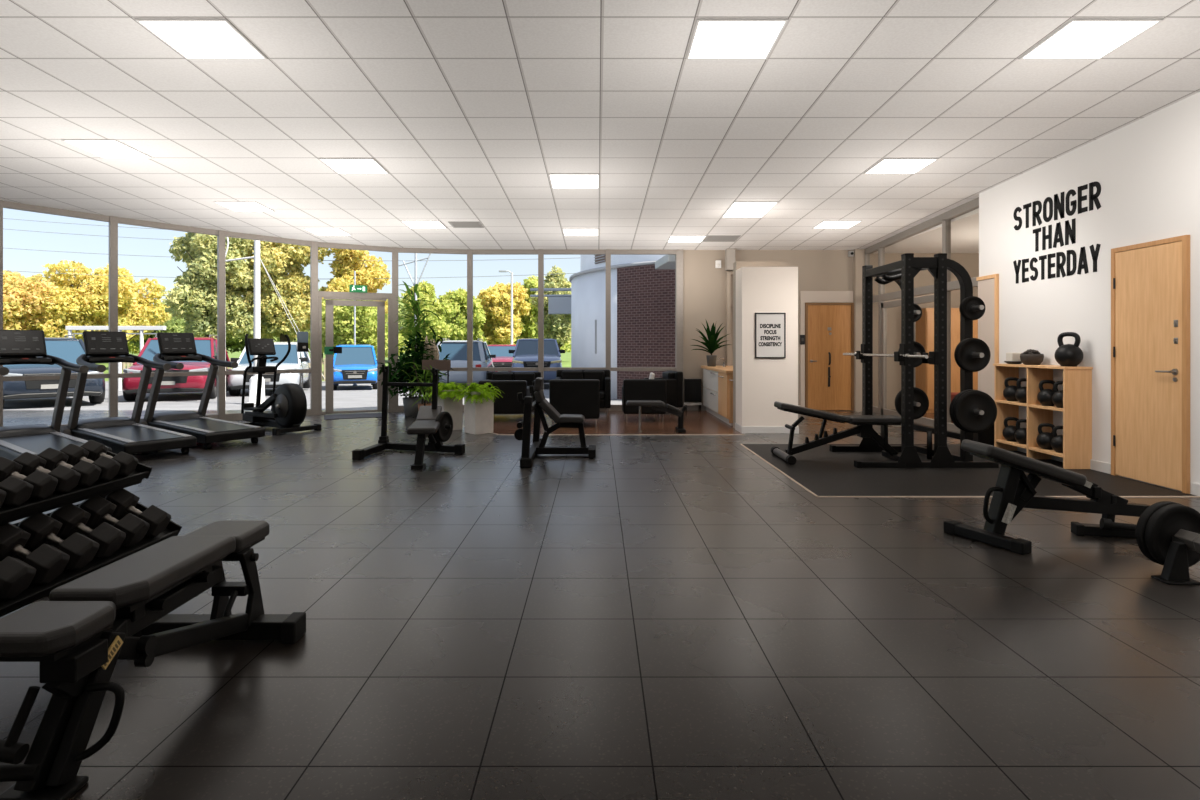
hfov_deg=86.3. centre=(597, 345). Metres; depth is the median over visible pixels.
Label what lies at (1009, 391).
kettlebell
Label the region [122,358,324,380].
fence
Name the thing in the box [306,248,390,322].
tree
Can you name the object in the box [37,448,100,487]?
dumbbell
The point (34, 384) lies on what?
grille
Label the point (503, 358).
car
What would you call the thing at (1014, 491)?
bench
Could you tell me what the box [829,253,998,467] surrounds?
power rack
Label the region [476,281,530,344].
tree
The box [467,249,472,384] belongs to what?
trim
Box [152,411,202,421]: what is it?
hood
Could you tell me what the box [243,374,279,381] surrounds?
grille
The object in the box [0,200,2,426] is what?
trim
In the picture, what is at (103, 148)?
recessed light
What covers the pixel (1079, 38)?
recessed light
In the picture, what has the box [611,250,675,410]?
window
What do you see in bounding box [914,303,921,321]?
weight plate
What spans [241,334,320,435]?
elliptical trainer
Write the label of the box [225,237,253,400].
slim pole
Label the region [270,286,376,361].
tree
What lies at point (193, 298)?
tree
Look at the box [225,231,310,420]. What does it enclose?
window
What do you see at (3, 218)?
overhead wire
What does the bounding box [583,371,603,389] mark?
cushion
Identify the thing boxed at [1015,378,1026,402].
kettlebell
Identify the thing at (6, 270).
overhead wire
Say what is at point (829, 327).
door
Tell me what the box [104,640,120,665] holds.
print
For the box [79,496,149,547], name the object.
dumbbell
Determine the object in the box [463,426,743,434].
trim
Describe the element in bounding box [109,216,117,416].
trim
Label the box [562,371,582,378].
cushion
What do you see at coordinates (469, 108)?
ceiling
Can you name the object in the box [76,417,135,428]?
hood
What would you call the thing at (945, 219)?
window
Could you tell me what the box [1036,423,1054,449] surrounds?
kettlebell
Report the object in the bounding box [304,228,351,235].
recessed light
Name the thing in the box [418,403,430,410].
pot
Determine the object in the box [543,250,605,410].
window
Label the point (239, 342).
tree
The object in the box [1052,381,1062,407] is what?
kettlebell
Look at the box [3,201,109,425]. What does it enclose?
window
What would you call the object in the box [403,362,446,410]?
palm
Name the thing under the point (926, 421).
door
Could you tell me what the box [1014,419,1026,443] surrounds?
kettlebell
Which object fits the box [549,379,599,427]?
armchair
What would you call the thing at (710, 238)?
ceiling vent
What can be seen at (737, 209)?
ceiling light
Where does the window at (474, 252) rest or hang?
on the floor
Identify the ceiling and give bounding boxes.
[0,0,1199,252]
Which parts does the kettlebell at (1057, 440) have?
handle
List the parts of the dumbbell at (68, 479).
handle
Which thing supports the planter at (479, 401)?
on the floor
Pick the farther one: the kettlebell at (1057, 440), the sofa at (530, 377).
the sofa at (530, 377)
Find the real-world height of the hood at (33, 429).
0.255 m
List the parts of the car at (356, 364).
number plate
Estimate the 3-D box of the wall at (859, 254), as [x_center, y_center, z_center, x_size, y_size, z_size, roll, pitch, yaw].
[4.895,-0.285,11.940,0.210,3.010,0.120,0,0,0]
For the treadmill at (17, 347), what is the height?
1.395 m
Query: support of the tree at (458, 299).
on the lawn at (565, 357)
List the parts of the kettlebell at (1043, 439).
handle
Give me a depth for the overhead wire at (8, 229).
34.92 m
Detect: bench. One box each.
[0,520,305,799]
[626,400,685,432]
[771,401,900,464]
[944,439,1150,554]
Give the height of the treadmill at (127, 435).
1.395 m
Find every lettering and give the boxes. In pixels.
[1013,181,1100,229]
[1013,244,1100,283]
[1033,218,1075,251]
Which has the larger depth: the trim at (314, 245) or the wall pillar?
the trim at (314, 245)
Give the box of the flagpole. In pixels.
[245,240,324,404]
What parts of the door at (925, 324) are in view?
door, door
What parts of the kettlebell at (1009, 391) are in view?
handle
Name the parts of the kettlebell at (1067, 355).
handle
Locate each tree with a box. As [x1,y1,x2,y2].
[3,270,58,329]
[22,260,139,341]
[73,264,171,369]
[127,341,139,354]
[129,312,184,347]
[149,302,244,353]
[161,232,253,341]
[238,240,330,341]
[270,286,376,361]
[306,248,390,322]
[398,280,455,348]
[398,295,444,346]
[436,287,488,343]
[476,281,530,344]
[514,275,537,343]
[530,265,570,349]
[560,338,570,352]
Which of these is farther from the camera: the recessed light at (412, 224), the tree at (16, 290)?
the tree at (16, 290)
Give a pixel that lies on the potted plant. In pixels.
(710, 343)
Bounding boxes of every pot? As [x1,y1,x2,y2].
[403,397,420,416]
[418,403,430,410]
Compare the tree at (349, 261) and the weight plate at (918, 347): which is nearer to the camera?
the weight plate at (918, 347)
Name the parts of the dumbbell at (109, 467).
handle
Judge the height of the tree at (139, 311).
6.372 m
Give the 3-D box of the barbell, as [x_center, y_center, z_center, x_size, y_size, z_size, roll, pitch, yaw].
[3.022,0.104,6.860,0.048,0.048,1.970,0,0,0]
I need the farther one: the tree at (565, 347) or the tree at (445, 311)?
the tree at (565, 347)
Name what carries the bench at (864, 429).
on the floor
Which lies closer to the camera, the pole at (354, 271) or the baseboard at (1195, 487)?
the baseboard at (1195, 487)
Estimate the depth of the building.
16.00 m
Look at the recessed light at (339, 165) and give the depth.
7.01 m
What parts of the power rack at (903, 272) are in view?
rail, rail, cross rail, cross rail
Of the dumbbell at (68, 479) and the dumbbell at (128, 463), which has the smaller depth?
the dumbbell at (68, 479)
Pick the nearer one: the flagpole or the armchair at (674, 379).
the armchair at (674, 379)
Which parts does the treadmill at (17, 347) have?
rail, handrail, rail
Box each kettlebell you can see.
[1003,377,1020,400]
[1003,417,1018,441]
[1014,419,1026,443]
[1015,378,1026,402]
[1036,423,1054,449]
[1037,380,1054,405]
[1051,426,1062,452]
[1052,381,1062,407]
[1054,332,1082,366]
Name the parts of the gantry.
post, post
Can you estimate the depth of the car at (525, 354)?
22.37 m
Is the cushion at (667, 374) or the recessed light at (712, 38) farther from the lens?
the cushion at (667, 374)
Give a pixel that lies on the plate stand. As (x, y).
(1175, 571)
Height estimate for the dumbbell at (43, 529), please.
0.251 m
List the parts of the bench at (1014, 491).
carry handle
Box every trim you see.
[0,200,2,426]
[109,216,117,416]
[217,230,224,419]
[310,241,317,414]
[392,247,397,411]
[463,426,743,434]
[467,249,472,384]
[538,249,543,409]
[606,249,610,410]
[675,249,682,409]
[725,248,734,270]
[726,271,732,365]
[740,444,1199,496]
[800,291,852,406]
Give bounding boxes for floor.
[0,410,1199,799]
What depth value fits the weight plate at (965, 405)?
6.24 m
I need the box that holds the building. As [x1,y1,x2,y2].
[569,255,674,398]
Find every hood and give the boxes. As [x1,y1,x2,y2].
[0,424,55,436]
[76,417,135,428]
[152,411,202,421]
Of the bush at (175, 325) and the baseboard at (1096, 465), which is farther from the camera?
the bush at (175, 325)
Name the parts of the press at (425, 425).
leg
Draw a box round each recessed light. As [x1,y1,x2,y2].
[61,139,152,157]
[135,18,266,59]
[213,201,274,211]
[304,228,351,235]
[318,158,388,173]
[400,220,446,228]
[549,174,598,188]
[562,228,598,235]
[667,235,705,241]
[686,18,787,59]
[812,220,862,228]
[864,158,938,173]
[1019,18,1162,59]
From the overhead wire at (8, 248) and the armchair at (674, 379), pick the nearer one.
the armchair at (674, 379)
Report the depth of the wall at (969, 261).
12.20 m
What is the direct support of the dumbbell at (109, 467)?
in the dumbbell rack at (34, 592)
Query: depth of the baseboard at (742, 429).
8.86 m
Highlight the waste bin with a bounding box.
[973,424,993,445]
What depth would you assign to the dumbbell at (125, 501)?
3.13 m
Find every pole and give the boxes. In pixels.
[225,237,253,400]
[353,271,356,385]
[398,253,430,337]
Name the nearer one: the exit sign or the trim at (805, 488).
the trim at (805, 488)
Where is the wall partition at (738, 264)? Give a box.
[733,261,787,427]
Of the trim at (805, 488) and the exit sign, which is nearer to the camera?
the trim at (805, 488)
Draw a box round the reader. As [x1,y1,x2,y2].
[297,332,307,351]
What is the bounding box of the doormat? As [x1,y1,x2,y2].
[324,413,381,419]
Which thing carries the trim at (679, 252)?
attached to the wall at (704, 285)
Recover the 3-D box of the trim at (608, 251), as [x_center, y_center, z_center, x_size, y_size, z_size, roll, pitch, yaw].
[0.200,-0.295,12.000,0.095,3.030,0.130,0,0,0]
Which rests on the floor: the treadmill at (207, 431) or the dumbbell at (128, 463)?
the treadmill at (207, 431)
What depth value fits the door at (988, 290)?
7.92 m
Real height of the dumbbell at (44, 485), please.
0.185 m
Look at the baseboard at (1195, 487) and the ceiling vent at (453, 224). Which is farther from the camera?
the ceiling vent at (453, 224)
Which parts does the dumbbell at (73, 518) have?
handle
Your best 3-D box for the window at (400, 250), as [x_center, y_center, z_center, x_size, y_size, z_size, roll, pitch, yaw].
[-3.060,-0.294,11.900,1.355,3.028,0.100,0,0,-8]
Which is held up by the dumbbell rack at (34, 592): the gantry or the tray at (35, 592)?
the tray at (35, 592)
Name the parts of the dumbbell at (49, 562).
handle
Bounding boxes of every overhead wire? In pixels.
[3,218,165,229]
[6,270,574,278]
[8,229,171,239]
[8,248,565,260]
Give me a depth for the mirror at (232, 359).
18.33 m
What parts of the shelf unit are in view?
panel, panel, panel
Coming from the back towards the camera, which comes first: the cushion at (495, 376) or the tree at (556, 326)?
the tree at (556, 326)
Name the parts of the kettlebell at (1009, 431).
handle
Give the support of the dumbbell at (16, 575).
in the dumbbell rack at (34, 592)
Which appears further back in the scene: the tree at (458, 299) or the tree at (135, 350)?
the tree at (135, 350)
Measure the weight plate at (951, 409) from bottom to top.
0.424 m
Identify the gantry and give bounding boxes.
[65,326,165,390]
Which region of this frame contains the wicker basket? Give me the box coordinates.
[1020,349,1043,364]
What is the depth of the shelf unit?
6.61 m
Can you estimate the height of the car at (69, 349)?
1.576 m
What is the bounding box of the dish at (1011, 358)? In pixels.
[1004,353,1021,363]
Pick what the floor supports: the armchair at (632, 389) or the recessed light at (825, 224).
the armchair at (632, 389)
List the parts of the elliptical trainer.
moving handle, pedal arm, fixed handle, moving handle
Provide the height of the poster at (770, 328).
0.624 m
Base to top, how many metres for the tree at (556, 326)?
5.772 m
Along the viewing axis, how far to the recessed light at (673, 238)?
10.91 m
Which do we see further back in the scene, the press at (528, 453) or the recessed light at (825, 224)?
the recessed light at (825, 224)
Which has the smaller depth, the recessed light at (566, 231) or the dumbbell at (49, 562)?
the dumbbell at (49, 562)
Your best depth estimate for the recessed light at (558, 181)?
7.61 m
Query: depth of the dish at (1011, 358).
7.16 m
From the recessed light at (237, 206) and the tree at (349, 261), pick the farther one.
the tree at (349, 261)
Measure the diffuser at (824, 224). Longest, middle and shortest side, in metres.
0.550 x 0.490 x 0.012 m
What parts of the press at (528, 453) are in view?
frame, rail, seat post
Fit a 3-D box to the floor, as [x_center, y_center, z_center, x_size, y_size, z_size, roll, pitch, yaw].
[-0.950,1.318,4.300,20.700,0.204,16.600,0,0,0]
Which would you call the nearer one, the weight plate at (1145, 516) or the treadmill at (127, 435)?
the weight plate at (1145, 516)
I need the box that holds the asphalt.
[3,381,621,409]
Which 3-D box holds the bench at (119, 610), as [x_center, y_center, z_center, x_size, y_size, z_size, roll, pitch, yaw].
[-1.577,0.986,2.256,0.685,0.468,1.159,0,0,0]
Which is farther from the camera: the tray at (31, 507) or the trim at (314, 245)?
the trim at (314, 245)
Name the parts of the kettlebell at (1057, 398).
handle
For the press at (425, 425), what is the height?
1.001 m
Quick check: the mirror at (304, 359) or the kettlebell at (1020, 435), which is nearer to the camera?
the kettlebell at (1020, 435)
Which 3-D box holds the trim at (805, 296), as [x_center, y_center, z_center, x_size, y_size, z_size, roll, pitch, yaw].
[4.293,0.100,11.985,0.985,2.240,0.029,0,0,0]
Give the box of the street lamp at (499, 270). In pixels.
[499,270,512,343]
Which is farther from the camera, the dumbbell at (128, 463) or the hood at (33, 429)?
the hood at (33, 429)
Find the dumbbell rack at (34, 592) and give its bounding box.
[0,451,181,616]
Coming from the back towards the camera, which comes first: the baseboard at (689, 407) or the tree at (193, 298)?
the tree at (193, 298)
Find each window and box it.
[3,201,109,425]
[118,217,218,418]
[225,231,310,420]
[318,242,391,298]
[398,248,466,411]
[472,250,537,410]
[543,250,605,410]
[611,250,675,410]
[865,197,978,432]
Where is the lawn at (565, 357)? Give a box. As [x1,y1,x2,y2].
[95,346,570,380]
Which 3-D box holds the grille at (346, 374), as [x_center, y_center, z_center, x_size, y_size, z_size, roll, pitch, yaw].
[-7.776,0.937,20.522,0.786,0.320,0.072,0,0,-21]
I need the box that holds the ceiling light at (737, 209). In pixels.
[721,202,778,217]
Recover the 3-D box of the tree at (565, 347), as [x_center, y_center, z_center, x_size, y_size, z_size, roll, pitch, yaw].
[-5.649,-1.325,55.663,9.211,5.564,10.542,0,0,0]
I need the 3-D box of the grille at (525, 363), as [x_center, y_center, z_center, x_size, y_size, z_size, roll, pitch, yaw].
[-2.016,0.687,21.324,0.921,0.320,0.072,0,0,-5]
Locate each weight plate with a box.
[435,411,452,441]
[895,387,928,419]
[898,341,925,366]
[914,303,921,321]
[927,431,931,458]
[949,389,978,432]
[954,338,990,371]
[954,390,996,432]
[959,296,984,319]
[1136,501,1181,564]
[1145,504,1199,566]
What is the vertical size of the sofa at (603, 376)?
0.775 m
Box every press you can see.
[352,364,464,468]
[514,377,595,467]
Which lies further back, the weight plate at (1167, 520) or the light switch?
the light switch
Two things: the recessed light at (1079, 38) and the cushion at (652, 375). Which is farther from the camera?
the cushion at (652, 375)
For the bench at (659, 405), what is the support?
on the floor
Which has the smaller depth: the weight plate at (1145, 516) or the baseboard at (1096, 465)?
the weight plate at (1145, 516)
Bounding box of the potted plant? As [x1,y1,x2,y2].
[691,321,730,366]
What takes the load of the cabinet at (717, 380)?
on the floor
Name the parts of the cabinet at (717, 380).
drawer, drawer, door, panel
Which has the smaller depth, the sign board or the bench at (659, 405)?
the bench at (659, 405)
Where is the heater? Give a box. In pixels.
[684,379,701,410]
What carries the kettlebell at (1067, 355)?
on the shelf unit
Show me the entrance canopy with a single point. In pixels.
(667, 261)
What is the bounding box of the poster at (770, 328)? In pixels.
[755,313,785,357]
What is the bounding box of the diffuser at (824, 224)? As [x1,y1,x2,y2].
[815,221,859,227]
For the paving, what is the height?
0.001 m
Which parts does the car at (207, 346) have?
number plate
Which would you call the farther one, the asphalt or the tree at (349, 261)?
the tree at (349, 261)
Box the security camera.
[848,251,853,256]
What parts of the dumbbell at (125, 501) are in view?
handle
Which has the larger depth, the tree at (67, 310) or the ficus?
the tree at (67, 310)
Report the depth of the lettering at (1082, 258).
6.74 m
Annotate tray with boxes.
[0,451,151,524]
[0,502,181,616]
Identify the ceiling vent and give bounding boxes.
[448,222,483,227]
[703,235,740,241]
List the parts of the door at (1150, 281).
handle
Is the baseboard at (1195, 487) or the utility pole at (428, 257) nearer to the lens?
the baseboard at (1195, 487)
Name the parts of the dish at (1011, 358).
dish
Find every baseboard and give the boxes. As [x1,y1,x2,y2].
[683,405,799,409]
[735,423,798,433]
[1017,447,1110,473]
[1192,483,1199,495]
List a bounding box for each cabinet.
[701,366,732,425]
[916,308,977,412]
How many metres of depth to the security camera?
11.90 m
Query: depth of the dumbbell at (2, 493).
2.49 m
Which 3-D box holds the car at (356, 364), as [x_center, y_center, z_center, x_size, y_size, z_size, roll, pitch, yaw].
[-8.400,0.712,22.169,1.702,1.493,3.650,0,0,-21]
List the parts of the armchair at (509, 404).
armrest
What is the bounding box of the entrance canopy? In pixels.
[655,255,674,268]
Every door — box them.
[318,297,391,414]
[805,303,853,410]
[881,295,933,426]
[976,274,998,399]
[1111,235,1189,493]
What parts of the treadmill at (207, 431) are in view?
handrail, rail, handrail, rail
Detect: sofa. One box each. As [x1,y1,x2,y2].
[487,372,540,402]
[555,370,610,415]
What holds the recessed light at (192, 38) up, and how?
in the ceiling
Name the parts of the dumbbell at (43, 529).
handle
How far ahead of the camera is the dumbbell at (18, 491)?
2.56 m
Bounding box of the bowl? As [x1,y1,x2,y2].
[1020,354,1043,364]
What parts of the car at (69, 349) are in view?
number plate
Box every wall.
[683,250,852,410]
[853,249,864,410]
[870,253,978,409]
[979,92,1199,493]
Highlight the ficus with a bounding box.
[375,327,452,416]
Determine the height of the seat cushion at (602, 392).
0.130 m
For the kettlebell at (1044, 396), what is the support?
on the shelf unit
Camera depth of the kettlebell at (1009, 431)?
7.25 m
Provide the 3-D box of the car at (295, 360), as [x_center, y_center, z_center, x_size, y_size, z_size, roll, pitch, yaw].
[-9.804,0.642,19.358,2.016,1.513,4.450,0,0,-20]
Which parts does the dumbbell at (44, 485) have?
handle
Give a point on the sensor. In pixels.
(717, 262)
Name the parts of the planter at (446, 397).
pot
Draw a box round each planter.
[425,382,465,429]
[453,383,503,434]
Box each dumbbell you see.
[0,457,57,499]
[0,476,32,506]
[0,489,5,506]
[0,523,69,584]
[0,556,35,599]
[13,452,80,493]
[17,513,98,570]
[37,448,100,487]
[50,504,125,558]
[60,444,119,481]
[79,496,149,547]
[80,440,137,476]
[105,488,170,537]
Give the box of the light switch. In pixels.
[800,335,804,343]
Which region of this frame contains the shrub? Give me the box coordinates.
[304,298,410,357]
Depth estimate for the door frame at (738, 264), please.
9.33 m
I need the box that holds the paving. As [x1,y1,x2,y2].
[322,404,463,409]
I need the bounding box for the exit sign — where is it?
[349,285,366,292]
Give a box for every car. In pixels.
[3,335,104,406]
[122,334,229,400]
[228,342,309,394]
[333,345,376,389]
[437,338,495,382]
[487,344,515,371]
[509,338,564,382]
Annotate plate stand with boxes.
[1151,529,1199,584]
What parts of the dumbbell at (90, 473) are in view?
handle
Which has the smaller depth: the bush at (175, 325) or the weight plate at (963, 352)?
the weight plate at (963, 352)
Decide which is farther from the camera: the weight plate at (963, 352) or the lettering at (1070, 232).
the lettering at (1070, 232)
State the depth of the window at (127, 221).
9.87 m
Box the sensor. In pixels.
[715,260,720,267]
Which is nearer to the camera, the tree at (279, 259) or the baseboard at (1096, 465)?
the baseboard at (1096, 465)
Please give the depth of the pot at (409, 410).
10.93 m
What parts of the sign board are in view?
leg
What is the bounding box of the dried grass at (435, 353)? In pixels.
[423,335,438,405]
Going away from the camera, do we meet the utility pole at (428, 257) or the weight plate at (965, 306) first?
the weight plate at (965, 306)
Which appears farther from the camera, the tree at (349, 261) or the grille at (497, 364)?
the tree at (349, 261)
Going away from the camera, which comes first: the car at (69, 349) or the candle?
the candle
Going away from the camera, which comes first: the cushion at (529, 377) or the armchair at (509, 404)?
the armchair at (509, 404)
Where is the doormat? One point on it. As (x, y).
(366, 415)
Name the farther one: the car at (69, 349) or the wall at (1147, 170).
the car at (69, 349)
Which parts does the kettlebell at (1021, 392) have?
handle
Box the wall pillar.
[736,267,797,425]
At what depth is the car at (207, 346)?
15.50 m
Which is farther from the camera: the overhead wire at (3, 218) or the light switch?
the overhead wire at (3, 218)
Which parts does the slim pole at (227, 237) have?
arm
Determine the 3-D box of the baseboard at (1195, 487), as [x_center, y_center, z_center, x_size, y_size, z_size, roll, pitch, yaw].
[4.861,1.170,0.665,0.017,0.100,9.130,0,0,0]
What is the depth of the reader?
11.06 m
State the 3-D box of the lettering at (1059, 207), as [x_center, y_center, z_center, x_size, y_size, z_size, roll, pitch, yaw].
[4.866,-1.464,6.834,0.007,0.284,1.296,0,0,0]
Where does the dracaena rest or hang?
on the floor
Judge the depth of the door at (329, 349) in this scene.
11.37 m
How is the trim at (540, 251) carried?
on the floor
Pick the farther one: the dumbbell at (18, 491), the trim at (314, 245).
the trim at (314, 245)
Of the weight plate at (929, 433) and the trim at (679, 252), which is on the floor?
the weight plate at (929, 433)
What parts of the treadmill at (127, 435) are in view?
handrail, rail, handrail, rail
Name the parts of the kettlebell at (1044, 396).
handle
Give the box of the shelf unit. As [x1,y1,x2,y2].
[993,364,1092,468]
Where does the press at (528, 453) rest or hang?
on the floor
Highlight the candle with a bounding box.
[1006,353,1020,360]
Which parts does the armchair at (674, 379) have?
armrest, backrest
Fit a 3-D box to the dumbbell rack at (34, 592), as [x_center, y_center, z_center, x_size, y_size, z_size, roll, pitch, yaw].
[-2.470,0.864,2.526,0.660,0.712,1.551,0,0,0]
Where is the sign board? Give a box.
[422,360,450,405]
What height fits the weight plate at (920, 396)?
0.370 m
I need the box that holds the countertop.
[701,366,732,372]
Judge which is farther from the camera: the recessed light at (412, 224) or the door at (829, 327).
the door at (829, 327)
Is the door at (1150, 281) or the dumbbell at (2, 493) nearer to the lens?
the dumbbell at (2, 493)
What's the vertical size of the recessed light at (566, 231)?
0.036 m
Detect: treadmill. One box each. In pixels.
[0,330,111,460]
[60,331,196,455]
[139,332,264,448]
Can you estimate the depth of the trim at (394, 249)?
11.74 m
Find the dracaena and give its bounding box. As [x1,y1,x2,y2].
[396,281,440,402]
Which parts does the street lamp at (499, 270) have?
post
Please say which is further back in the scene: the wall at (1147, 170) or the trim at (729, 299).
the trim at (729, 299)
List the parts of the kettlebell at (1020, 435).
handle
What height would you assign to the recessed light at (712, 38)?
0.036 m
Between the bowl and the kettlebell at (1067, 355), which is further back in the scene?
the bowl
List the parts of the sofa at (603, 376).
backrest, seat, armrest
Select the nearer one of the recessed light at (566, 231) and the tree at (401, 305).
the recessed light at (566, 231)
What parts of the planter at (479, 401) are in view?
pot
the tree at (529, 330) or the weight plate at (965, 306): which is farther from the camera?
the tree at (529, 330)
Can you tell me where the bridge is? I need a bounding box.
[530,288,570,313]
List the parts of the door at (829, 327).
push plate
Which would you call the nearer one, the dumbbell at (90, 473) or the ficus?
the dumbbell at (90, 473)
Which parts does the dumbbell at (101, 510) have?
handle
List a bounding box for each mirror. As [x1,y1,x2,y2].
[231,358,239,361]
[299,357,307,361]
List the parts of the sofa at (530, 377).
backrest, armrest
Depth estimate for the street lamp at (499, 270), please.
30.96 m
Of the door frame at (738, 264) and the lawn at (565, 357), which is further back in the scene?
the lawn at (565, 357)
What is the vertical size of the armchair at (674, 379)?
0.760 m
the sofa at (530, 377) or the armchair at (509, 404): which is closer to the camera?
the armchair at (509, 404)
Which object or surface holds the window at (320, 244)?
attached to the trim at (314, 245)
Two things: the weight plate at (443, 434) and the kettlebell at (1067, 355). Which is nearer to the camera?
the kettlebell at (1067, 355)
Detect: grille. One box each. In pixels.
[23,373,77,389]
[140,370,188,383]
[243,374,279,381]
[342,370,367,379]
[493,362,511,366]
[523,361,550,366]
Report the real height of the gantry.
2.065 m
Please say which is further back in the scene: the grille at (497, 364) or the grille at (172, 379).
the grille at (497, 364)
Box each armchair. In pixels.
[478,380,530,414]
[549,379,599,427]
[622,379,665,421]
[644,370,682,415]
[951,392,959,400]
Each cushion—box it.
[492,373,513,379]
[514,373,534,385]
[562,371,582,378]
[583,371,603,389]
[600,390,604,399]
[649,372,654,378]
[662,371,673,378]
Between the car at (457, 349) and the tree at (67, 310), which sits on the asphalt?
the car at (457, 349)
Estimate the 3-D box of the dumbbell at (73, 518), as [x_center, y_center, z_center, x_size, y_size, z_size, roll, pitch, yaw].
[-2.281,0.826,2.855,0.306,0.251,0.128,0,0,0]
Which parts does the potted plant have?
pot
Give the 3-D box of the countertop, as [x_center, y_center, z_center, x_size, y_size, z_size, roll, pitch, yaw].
[2.280,0.398,10.775,0.700,0.045,2.350,0,0,0]
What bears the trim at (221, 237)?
on the floor
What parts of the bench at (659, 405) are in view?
chrome leg, leg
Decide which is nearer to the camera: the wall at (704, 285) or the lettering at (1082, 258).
the lettering at (1082, 258)
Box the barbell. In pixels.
[843,352,927,358]
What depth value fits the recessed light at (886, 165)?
7.01 m
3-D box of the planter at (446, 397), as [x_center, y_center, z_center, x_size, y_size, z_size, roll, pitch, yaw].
[-2.157,0.876,9.346,0.723,0.688,0.688,0,0,-38]
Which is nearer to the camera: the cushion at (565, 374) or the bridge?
the cushion at (565, 374)
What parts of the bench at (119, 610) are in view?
plate, leg, carry handle, label plate, adjuster knob, leg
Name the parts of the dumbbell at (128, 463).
handle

